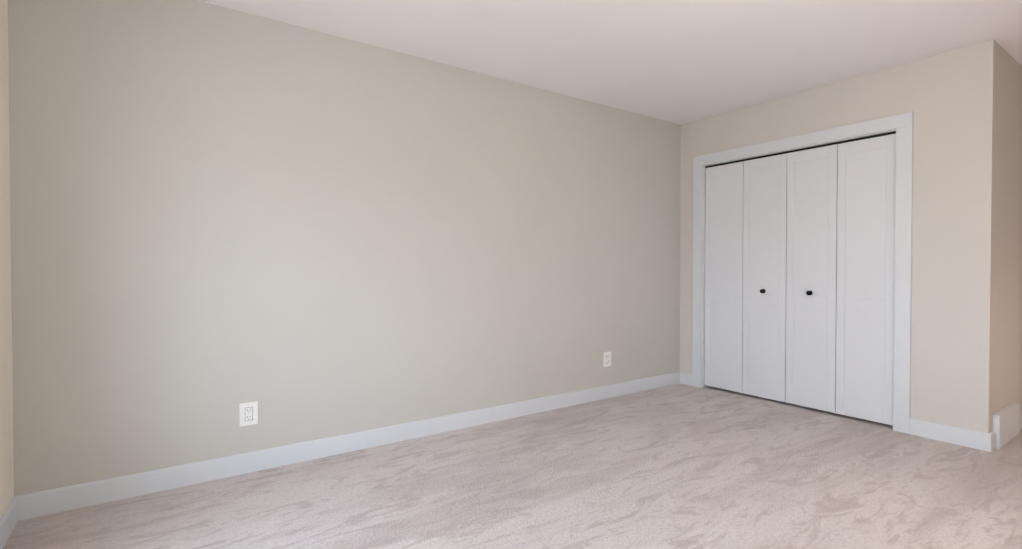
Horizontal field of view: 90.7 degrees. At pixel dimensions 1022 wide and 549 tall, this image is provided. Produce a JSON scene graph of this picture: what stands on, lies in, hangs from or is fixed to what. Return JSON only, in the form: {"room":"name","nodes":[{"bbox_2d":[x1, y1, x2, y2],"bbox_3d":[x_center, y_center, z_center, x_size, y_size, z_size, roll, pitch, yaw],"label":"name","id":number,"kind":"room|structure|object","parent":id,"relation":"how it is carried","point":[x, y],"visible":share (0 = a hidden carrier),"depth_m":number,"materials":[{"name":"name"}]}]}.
{"room":"empty bedroom","nodes":[
{"label":"empty bedroom","id":0,"kind":"room"},
{"bbox_2d":[0,0,13,517],"bbox_3d":[-1.228,-0.137,0.618,0.260,2.440,3.587,-1,1,-35],"label":"wall","id":1,"kind":"structure","parent":0,"point":[6,446],"depth_m":2.09,"materials":[{"name":"paint"}]},
{"bbox_2d":[0,496,17,548],"bbox_3d":[-1.149,1.029,0.762,0.015,0.105,3.467,-1,1,-35],"label":"baseboard","id":2,"kind":"structure","parent":1,"relation":"attached to","point":[8,519],"depth_m":2.05,"materials":[{"name":"white wood"}]},
{"bbox_2d":[8,0,680,495],"bbox_3d":[-0.061,-0.178,3.690,5.687,2.440,0.120,-1,1,-35],"label":"wall","id":3,"kind":"structure","parent":0,"point":[220,214],"depth_m":2.80,"materials":[{"name":"beige paint"}]},
{"bbox_2d":[239,401,257,426],"bbox_3d":[-1.399,0.744,2.691,0.088,0.122,0.009,-1,1,-35],"label":"electrical outlet","id":4,"kind":"object","parent":3,"relation":"attached to","point":[248,413],"visible":1,"depth_m":2.69,"materials":[{"name":"white plastic"}]},
{"bbox_2d":[14,372,679,520],"bbox_3d":[-0.269,0.993,3.479,4.567,0.105,0.015,-1,1,-35],"label":"baseboard","id":5,"kind":"structure","parent":3,"relation":"attached to","point":[47,502],"depth_m":2.80,"materials":[{"name":"white wood"}]},
{"bbox_2d":[603,352,610,366],"bbox_3d":[0.809,0.710,4.229,0.088,0.122,0.009,-1,1,-35],"label":"electrical outlet","id":6,"kind":"object","parent":3,"relation":"attached to","point":[606,359],"visible":1,"depth_m":4.22,"materials":[{"name":"white plastic"}]},
{"bbox_2d":[3,383,1021,548],"bbox_3d":[1.331,1.108,2.490,6.580,0.100,3.707,-1,1,-35],"label":"floor","id":7,"kind":"structure","parent":0,"point":[679,466],"depth_m":2.45,"materials":[{"name":"carpet"}]},
{"bbox_2d":[199,0,1021,124],"bbox_3d":[1.331,-1.431,2.457,6.580,0.100,3.707,-1,1,-35],"label":"ceiling","id":8,"kind":"structure","parent":0,"point":[680,62],"depth_m":2.97,"materials":[{"name":"paint"}]},
{"bbox_2d":[680,39,998,432],"bbox_3d":[2.272,-0.180,3.917,0.120,2.440,2.175,-1,1,-35],"label":"wall","id":9,"kind":"structure","parent":0,"point":[949,99],"depth_m":3.19,"materials":[{"name":"beige paint"}]},
{"bbox_2d":[680,372,691,385],"bbox_3d":[1.639,0.976,4.722,0.015,0.105,0.156,-1,1,-35],"label":"baseboard","id":10,"kind":"structure","parent":9,"relation":"attached to","point":[686,378],"depth_m":4.71,"materials":[{"name":"white wood"}]},
{"bbox_2d":[705,161,743,392],"bbox_3d":[1.881,0.024,4.450,0.034,1.973,0.358,-1,1,-35],"label":"closet door","id":11,"kind":"structure","parent":9,"relation":"in","point":[724,278],"depth_m":4.43,"materials":[{"name":"white wood"}]},
{"bbox_2d":[742,153,786,401],"bbox_3d":[2.074,0.028,4.143,0.070,1.973,0.358,-1,1,-35],"label":"closet door","id":12,"kind":"structure","parent":9,"relation":"in","point":[764,271],"depth_m":4.14,"materials":[{"name":"white wood"}]},
{"bbox_2d":[706,131,895,167],"bbox_3d":[2.193,-0.966,3.992,0.034,0.014,1.448,-1,1,-35],"label":"trim","id":13,"kind":"structure","parent":9,"relation":"attached to","point":[856,139],"depth_m":3.85,"materials":[{"name":"black metal"}]},
{"bbox_2d":[692,112,912,433],"bbox_3d":[2.206,0.023,4.014,0.120,2.031,1.490,-1,1,-35],"label":"door frame","id":14,"kind":"structure","parent":9,"relation":"attached to","point":[703,282],"depth_m":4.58,"materials":[{"name":"white wood"}]},
{"bbox_2d":[785,144,837,412],"bbox_3d":[2.281,0.032,3.846,0.070,1.973,0.358,-1,1,-35],"label":"closet door","id":15,"kind":"structure","parent":9,"relation":"in","point":[811,259],"depth_m":3.84,"materials":[{"name":"white wood"}]},
{"bbox_2d":[836,134,895,424],"bbox_3d":[2.502,0.036,3.559,0.034,1.973,0.358,-1,1,-35],"label":"closet door","id":16,"kind":"structure","parent":9,"relation":"in","point":[865,275],"depth_m":3.54,"materials":[{"name":"white wood"}]},
{"bbox_2d":[909,418,991,451],"bbox_3d":[2.732,0.997,3.154,0.015,0.105,0.402,-1,1,-35],"label":"baseboard","id":17,"kind":"structure","parent":9,"relation":"attached to","point":[956,435],"depth_m":3.13,"materials":[{"name":"white wood"}]},
{"bbox_2d":[989,431,994,450],"bbox_3d":[2.879,0.999,3.021,0.075,0.105,0.015,-1,1,-35],"label":"baseboard","id":18,"kind":"structure","parent":9,"relation":"attached to","point":[993,439],"depth_m":3.02,"materials":[{"name":"white wood"}]},
{"bbox_2d":[994,45,1021,413],"bbox_3d":[3.529,-0.176,3.540,1.513,2.440,0.120,-1,1,-35],"label":"wall","id":19,"kind":"structure","parent":0,"point":[1008,352],"depth_m":3.23,"materials":[{"name":"beige paint"}]},
{"bbox_2d":[992,402,1019,449],"bbox_3d":[3.121,0.947,3.177,0.492,0.205,0.034,-1,1,-35],"label":"air vent","id":20,"kind":"object","parent":19,"relation":"in","point":[1006,424],"visible":0.98,"depth_m":3.12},
{"bbox_2d":[1020,411,1021,429],"bbox_3d":[3.754,0.991,3.630,1.058,0.105,0.015,-1,1,-35],"label":"baseboard","id":21,"kind":"structure","parent":19,"relation":"attached to","point":[1020,420],"depth_m":3.41,"materials":[{"name":"white wood"}]}
]}

